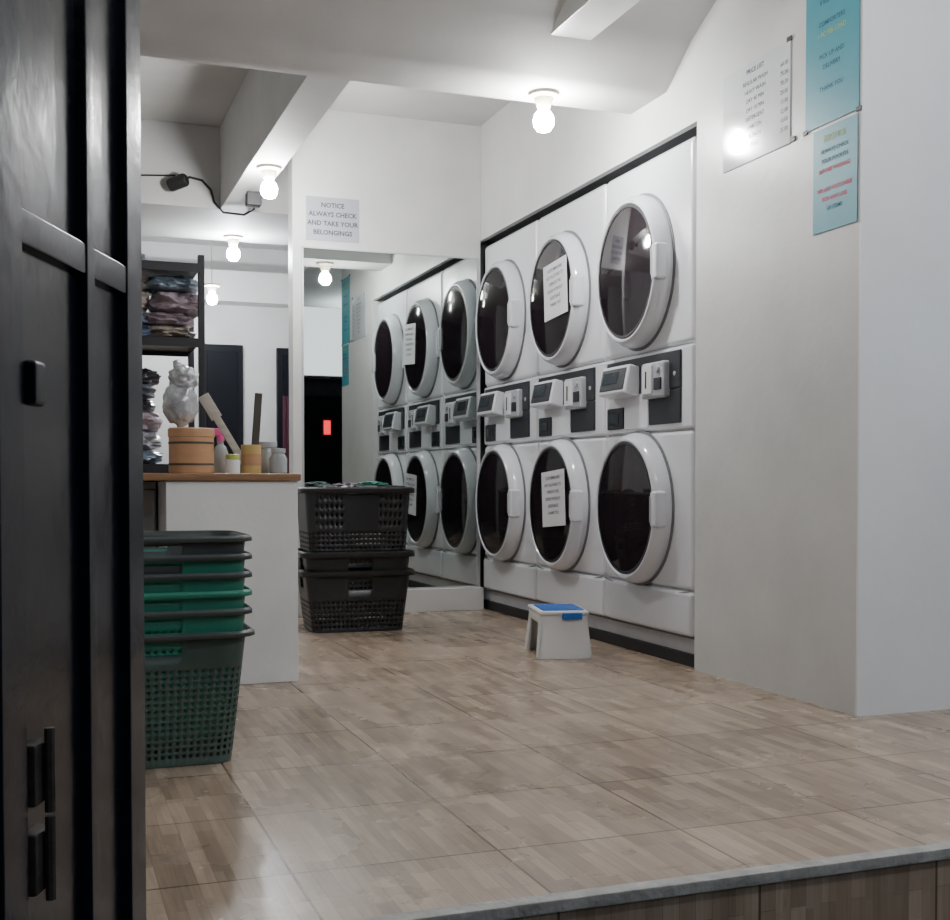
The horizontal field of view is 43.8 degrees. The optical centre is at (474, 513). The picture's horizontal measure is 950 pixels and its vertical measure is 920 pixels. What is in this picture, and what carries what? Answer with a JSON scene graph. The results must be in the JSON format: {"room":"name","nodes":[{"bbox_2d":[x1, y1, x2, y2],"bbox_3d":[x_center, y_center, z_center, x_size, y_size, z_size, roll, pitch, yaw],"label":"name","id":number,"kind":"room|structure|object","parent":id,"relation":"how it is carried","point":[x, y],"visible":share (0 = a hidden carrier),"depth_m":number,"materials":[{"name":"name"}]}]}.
{"room":"laundry","nodes":[
{"label":"laundry","id":0,"kind":"room"},
{"bbox_2d":[141,241,288,463],"bbox_3d":[-3.039,-0.980,10.100,3.850,2.900,0.100,-1,2,-20],"label":"wall","id":1,"kind":"structure","parent":0,"point":[260,330],"depth_m":10.41,"materials":[{"name":"white paint"}]},
{"bbox_2d":[149,269,288,307],"bbox_3d":[-3.002,-1.945,9.902,3.600,0.260,0.250,-1,2,-20],"label":"beam","id":2,"kind":"structure","parent":1,"relation":"attached to","point":[237,288],"depth_m":10.17,"materials":[{"name":"white paint"}]},
{"bbox_2d":[205,344,242,472],"bbox_3d":[-2.199,-0.505,10.305,0.360,1.940,0.113,-1,2,-20],"label":"door","id":3,"kind":"structure","parent":1,"relation":"in","point":[223,363],"depth_m":10.28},
{"bbox_2d":[276,348,288,472],"bbox_3d":[-1.573,-0.505,10.516,0.360,1.930,0.146,-1,2,-20],"label":"door","id":4,"kind":"structure","parent":1,"relation":"in","point":[282,354],"depth_m":10.46,"materials":[{"name":"black"}]},
{"bbox_2d":[288,109,479,615],"bbox_3d":[-0.505,-0.842,6.744,1.100,2.800,0.120,-1,2,-20],"label":"wall","id":5,"kind":"structure","parent":0,"point":[415,183],"depth_m":6.65,"materials":[{"name":"white paint"}]},
{"bbox_2d":[306,196,358,242],"bbox_3d":[-0.789,-1.632,6.553,0.300,0.240,0.003,-1,2,-20],"label":"notice","id":6,"kind":"object","parent":5,"relation":"attached to","point":[327,218],"depth_m":6.55,"materials":[{"name":"white paper"}]},
{"bbox_2d":[301,246,477,588],"bbox_3d":[-0.468,-0.523,6.694,1.030,1.906,0.014,-1,2,-20],"label":"wall mirror","id":7,"kind":"object","parent":5,"relation":"attached to","point":[390,353],"depth_m":6.70,"materials":[{"name":"clear mirror"}]},
{"bbox_2d":[299,587,483,616],"bbox_3d":[-0.461,0.495,6.699,1.069,0.130,0.060,-1,2,-20],"label":"plinth","id":8,"kind":"object","parent":5,"relation":"attached to","point":[460,598],"visible":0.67,"depth_m":6.77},
{"bbox_2d":[140,0,715,250],"bbox_3d":[-0.170,-2.080,5.795,6.300,0.675,10.100,-1,2,-20],"label":"ceiling","id":9,"kind":"structure","parent":0,"point":[449,61],"depth_m":4.50,"materials":[{"name":"paint"}]},
{"bbox_2d":[205,240,219,304],"bbox_3d":[-2.072,-1.978,9.309,0.124,0.662,0.124,-1,2,-20],"label":"light bulb","id":10,"kind":"object","parent":9,"relation":"hanging from","point":[212,298],"visible":0.96,"depth_m":9.29,"materials":[{"name":"glass"}]},
{"bbox_2d":[140,119,287,244],"bbox_3d":[-1.997,-2.015,7.152,3.600,0.475,0.900,-1,2,-20],"label":"cross beam","id":11,"kind":"structure","parent":9,"relation":"attached to","point":[167,148],"depth_m":6.84,"materials":[{"name":"paint"}]},
{"bbox_2d":[166,173,188,191],"bbox_3d":[-1.690,-1.883,6.720,0.126,0.099,0.127,-1,2,-20],"label":"security camera","id":12,"kind":"object","parent":11,"relation":"attached to","point":[180,181],"visible":1,"depth_m":6.68,"materials":[{"name":"black plastic"}]},
{"bbox_2d":[141,174,254,215],"bbox_3d":[-1.691,-1.838,6.766,0.907,0.204,0.029,-1,2,-20],"label":"electrical cable","id":13,"kind":"object","parent":11,"relation":"attached to","point":[189,177],"visible":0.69,"depth_m":6.83,"materials":[{"name":"black rubber"}]},
{"bbox_2d":[224,234,242,260],"bbox_3d":[-1.558,-1.709,7.619,0.124,0.162,0.124,-1,2,-20],"label":"light bulb","id":14,"kind":"object","parent":11,"relation":"attached to","point":[233,254],"visible":1,"depth_m":7.59,"materials":[{"name":"glass"}]},
{"bbox_2d":[220,69,349,210],"bbox_3d":[-0.986,-1.979,5.766,0.175,0.475,2.400,-1,2,-20],"label":"beam","id":15,"kind":"structure","parent":9,"relation":"attached to","point":[271,114],"depth_m":5.64,"materials":[{"name":"paint"}]},
{"bbox_2d":[245,191,261,207],"bbox_3d":[-1.213,-1.722,6.472,0.080,0.074,0.070,-1,2,-20],"label":"junction box","id":16,"kind":"object","parent":15,"relation":"attached to","point":[252,198],"visible":0.94,"depth_m":6.44,"materials":[{"name":"grey plastic"}]},
{"bbox_2d":[256,164,280,198],"bbox_3d":[-1.036,-1.665,5.947,0.124,0.162,0.124,-1,2,-20],"label":"light bulb","id":17,"kind":"object","parent":15,"relation":"attached to","point":[269,189],"visible":1,"depth_m":5.92,"materials":[{"name":"glass"}]},
{"bbox_2d":[528,88,558,132],"bbox_3d":[0.280,-1.636,4.821,0.124,0.162,0.124,-1,2,-20],"label":"light bulb","id":18,"kind":"object","parent":9,"relation":"hanging from","point":[543,121],"visible":1,"depth_m":4.79,"materials":[{"name":"glass"}]},
{"bbox_2d":[551,0,639,39],"bbox_3d":[0.971,-1.865,2.842,0.170,0.190,3.560,-1,2,-20],"label":"beam","id":19,"kind":"structure","parent":9,"relation":"attached to","point":[579,19],"depth_m":4.32,"materials":[{"name":"white paint"}]},
{"bbox_2d":[145,608,949,919],"bbox_3d":[-0.414,0.714,6.535,6.300,0.300,8.682,-1,2,-20],"label":"floor","id":20,"kind":"structure","parent":0,"point":[435,761],"depth_m":2.89,"materials":[{"name":"brown wood"}]},
{"bbox_2d":[143,482,156,547],"bbox_3d":[-1.992,0.234,5.021,1.105,0.740,1.615,-1,2,-20],"label":"base cabinet","id":21,"kind":"object","parent":20,"relation":"on","point":[149,488],"visible":0.06,"depth_m":4.45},
{"bbox_2d":[144,623,254,768],"bbox_3d":[-0.868,0.475,3.178,0.511,0.349,0.406,-1,2,-20],"label":"laundry basket","id":22,"kind":"object","parent":20,"relation":"on","point":[213,650],"visible":0.45,"depth_m":3.06,"materials":[{"name":"green plastic"}]},
{"bbox_2d":[144,603,251,740],"bbox_3d":[-0.868,0.410,3.176,0.499,0.334,0.394,-1,2,-20],"label":"laundry basket","id":23,"kind":"object","parent":22,"relation":"on","point":[222,620],"visible":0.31,"depth_m":3.04,"materials":[{"name":"green plastic"}]},
{"bbox_2d":[144,585,251,719],"bbox_3d":[-0.868,0.362,3.175,0.499,0.334,0.394,-1,2,-20],"label":"laundry basket","id":24,"kind":"object","parent":23,"relation":"on","point":[210,600],"visible":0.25,"depth_m":3.03,"materials":[{"name":"green plastic"}]},
{"bbox_2d":[144,568,251,699],"bbox_3d":[-0.868,0.315,3.174,0.499,0.334,0.394,-1,2,-20],"label":"laundry basket","id":25,"kind":"object","parent":24,"relation":"on","point":[230,581],"visible":0.16,"depth_m":3.03,"materials":[{"name":"green plastic"}]},
{"bbox_2d":[144,547,251,680],"bbox_3d":[-0.868,0.268,3.172,0.499,0.334,0.394,-1,2,-20],"label":"laundry basket","id":26,"kind":"object","parent":25,"relation":"on","point":[212,563],"visible":0.2,"depth_m":3.03,"materials":[{"name":"green plastic"}]},
{"bbox_2d":[143,530,251,653],"bbox_3d":[-0.868,0.220,3.171,0.499,0.334,0.394,-1,2,-20],"label":"laundry basket","id":27,"kind":"object","parent":26,"relation":"on","point":[190,542],"visible":0.19,"depth_m":3.05,"materials":[{"name":"plastic"}]},
{"bbox_2d":[143,481,297,684],"bbox_3d":[-1.216,0.228,5.217,0.473,0.742,1.980,-1,2,-20],"label":"counter","id":28,"kind":"object","parent":20,"relation":"on","point":[267,511],"depth_m":4.32,"materials":[{"name":"white paint"}]},
{"bbox_2d":[141,253,204,472],"bbox_3d":[-1.754,-0.685,5.358,1.027,1.017,0.436,-1,2,-20],"label":"storage rack","id":29,"kind":"object","parent":28,"relation":"on","point":[174,304],"visible":0.23,"depth_m":5.32,"materials":[{"name":"metal"}]},
{"bbox_2d":[168,427,214,472],"bbox_3d":[-1.068,-0.238,4.450,0.172,0.170,0.172,-1,2,-20],"label":"wooden canister","id":30,"kind":"object","parent":28,"relation":"on","point":[191,449],"visible":0.9,"depth_m":4.38,"materials":[{"name":"brown wood"}]},
{"bbox_2d":[162,359,198,426],"bbox_3d":[-1.105,-0.450,4.432,0.137,0.260,0.128,-1,2,-20],"label":"figurine","id":31,"kind":"object","parent":30,"relation":"on","point":[180,405],"visible":1,"depth_m":4.39,"materials":[{"name":"white ceramic"}]},
{"bbox_2d":[213,428,228,472],"bbox_3d":[-1.004,-0.246,4.632,0.075,0.178,0.060,-1,2,-20],"label":"spray bottle","id":32,"kind":"object","parent":28,"relation":"on","point":[220,450],"visible":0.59,"depth_m":4.61,"materials":[{"name":"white plastic"}]},
{"bbox_2d":[143,473,300,480],"bbox_3d":[-1.731,-0.153,5.011,1.595,0.027,1.995,-1,2,-20],"label":"countertop","id":33,"kind":"structure","parent":28,"relation":"on","point":[146,476],"depth_m":4.25,"materials":[{"name":"brown wood"}]},
{"bbox_2d":[198,393,261,472],"bbox_3d":[-0.929,-0.309,4.499,0.243,0.310,0.077,-1,2,-20],"label":"can","id":34,"kind":"object","parent":28,"relation":"on","point":[250,455],"visible":0.9,"depth_m":4.49,"materials":[{"name":"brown wood"}]},
{"bbox_2d":[225,454,239,472],"bbox_3d":[-0.913,-0.189,4.454,0.056,0.073,0.056,-1,2,-20],"label":"tub","id":35,"kind":"object","parent":28,"relation":"on","point":[233,465],"visible":0.87,"depth_m":4.43,"materials":[{"name":"white plastic"}]},
{"bbox_2d":[259,441,276,472],"bbox_3d":[-0.812,-0.221,4.629,0.090,0.128,0.090,-1,2,-20],"label":"glass jar","id":36,"kind":"object","parent":28,"relation":"on","point":[266,446],"visible":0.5,"depth_m":4.59,"materials":[{"name":"white glass"}]},
{"bbox_2d":[269,448,286,472],"bbox_3d":[-0.750,-0.202,4.503,0.068,0.097,0.068,-1,2,-20],"label":"glass jar","id":37,"kind":"object","parent":28,"relation":"on","point":[278,459],"visible":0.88,"depth_m":4.48,"materials":[{"name":"white glass"}]},
{"bbox_2d":[298,567,414,632],"bbox_3d":[-0.621,0.424,5.994,0.576,0.304,0.446,0,2,-17],"label":"laundry basket","id":38,"kind":"object","parent":20,"relation":"on","point":[326,586],"visible":0.88,"depth_m":5.82,"materials":[{"name":"black plastic"}]},
{"bbox_2d":[298,547,414,613],"bbox_3d":[-0.621,0.331,5.992,0.576,0.304,0.446,0,2,-17],"label":"laundry basket","id":39,"kind":"object","parent":38,"relation":"on","point":[382,560],"visible":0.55,"depth_m":5.81,"materials":[{"name":"black plastic"}]},
{"bbox_2d":[298,487,414,567],"bbox_3d":[-0.621,0.062,5.984,0.576,0.396,0.446,0,2,-17],"label":"laundry basket","id":40,"kind":"object","parent":39,"relation":"on","point":[346,510],"visible":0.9,"depth_m":5.81,"materials":[{"name":"black plastic"}]},
{"bbox_2d":[320,481,405,486],"bbox_3d":[-0.573,-0.135,5.995,0.473,0.065,0.401,-1,2,-20],"label":"pile","id":41,"kind":"object","parent":40,"relation":"in","point":[368,483],"visible":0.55,"depth_m":5.94,"materials":[{"name":"fabric"}]},
{"bbox_2d":[475,220,540,599],"bbox_3d":[0.500,-0.546,6.636,0.841,1.993,0.776,-1,2,-20],"label":"dryer","id":42,"kind":"object","parent":20,"relation":"on","point":[508,355],"visible":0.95,"depth_m":6.40,"materials":[{"name":"white metal"}]},
{"bbox_2d":[525,604,591,659],"bbox_3d":[0.355,0.499,5.091,0.229,0.205,0.339,0,2,-7],"label":"step stool","id":43,"kind":"object","parent":20,"relation":"on","point":[556,631],"visible":1,"depth_m":4.94,"materials":[{"name":"white plastic"}]},
{"bbox_2d":[528,184,609,615],"bbox_3d":[0.771,-0.527,5.896,0.841,1.993,0.776,-1,2,-20],"label":"dryer","id":44,"kind":"object","parent":20,"relation":"on","point":[571,347],"visible":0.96,"depth_m":5.64,"materials":[{"name":"white metal"}]},
{"bbox_2d":[541,469,565,526],"bbox_3d":[0.380,-0.075,5.745,0.003,0.288,0.288,-1,2,-20],"label":"notice","id":45,"kind":"object","parent":44,"relation":"attached to","point":[553,482],"visible":1,"depth_m":5.74,"materials":[{"name":"paper"}]},
{"bbox_2d":[543,255,567,321],"bbox_3d":[0.387,-1.085,5.700,0.003,0.288,0.288,-1,2,-20],"label":"notice","id":46,"kind":"object","parent":44,"relation":"attached to","point":[555,273],"visible":1,"depth_m":5.69,"materials":[{"name":"paper"}]},
{"bbox_2d":[484,589,693,667],"bbox_3d":[0.821,0.524,5.957,0.775,0.110,2.485,-1,2,-20],"label":"plinth","id":47,"kind":"object","parent":20,"relation":"on","point":[677,648],"visible":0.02,"depth_m":5.27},
{"bbox_2d":[596,137,696,636],"bbox_3d":[1.042,-0.508,5.156,0.841,1.993,0.776,-1,2,-20],"label":"dryer","id":48,"kind":"object","parent":20,"relation":"on","point":[646,274],"visible":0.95,"depth_m":4.91,"materials":[{"name":"white metal"}]},
{"bbox_2d":[351,842,949,919],"bbox_3d":[1.083,0.681,2.442,6.300,0.024,0.038,-1,2,-20],"label":"trim","id":49,"kind":"structure","parent":20,"relation":"attached to","point":[535,905],"depth_m":2.17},
{"bbox_2d":[506,859,949,919],"bbox_3d":[1.083,0.832,2.448,6.300,0.278,0.025,-1,2,-20],"label":"step","id":50,"kind":"structure","parent":20,"relation":"attached to","point":[919,891],"depth_m":2.28,"materials":[{"name":"brown wood"}]},
{"bbox_2d":[480,0,860,715],"bbox_3d":[0.415,-0.908,7.356,1.050,2.900,7.430,-1,2,-20],"label":"wall","id":51,"kind":"structure","parent":0,"point":[777,301],"depth_m":4.23,"materials":[{"name":"white paint"}]},
{"bbox_2d":[723,35,795,173],"bbox_3d":[1.003,-1.446,4.196,0.004,0.361,0.450,-1,2,-20],"label":"sheet","id":52,"kind":"object","parent":51,"relation":"attached to","point":[757,96],"visible":1,"depth_m":4.20,"materials":[{"name":"paper"}]},
{"bbox_2d":[803,0,861,135],"bbox_3d":[1.148,-1.540,3.799,0.004,0.564,0.299,-1,2,-20],"label":"poster","id":53,"kind":"object","parent":51,"relation":"attached to","point":[832,26],"visible":1,"depth_m":3.80,"materials":[{"name":"teal paper"}]},
{"bbox_2d":[813,113,857,234],"bbox_3d":[1.155,-1.085,3.792,0.003,0.335,0.225,-1,2,-20],"label":"poster","id":54,"kind":"object","parent":51,"relation":"attached to","point":[835,146],"visible":1,"depth_m":3.79,"materials":[{"name":"teal paper"}]},
{"bbox_2d":[855,0,949,716],"bbox_3d":[2.402,-0.825,4.183,2.600,2.900,0.120,-1,2,-20],"label":"wall","id":55,"kind":"structure","parent":0,"point":[903,576],"depth_m":3.75,"materials":[{"name":"white paint"}]},
{"label":"outside","id":56,"kind":"structure","parent":0,"visible":0},
{"bbox_3d":[2.928,1.142,-2.152,20.000,0.100,9.891,-1,2,-20],"label":"street","id":57,"kind":"object","parent":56,"visible":0},
{"bbox_2d":[0,0,145,919],"bbox_3d":[-0.504,-0.381,1.270,0.060,2.735,0.911,0,2,2],"label":"metal gate","id":58,"kind":"object","parent":57,"relation":"on","point":[73,807],"visible":1,"depth_m":1.49,"materials":[{"name":"black metal"}]}
]}

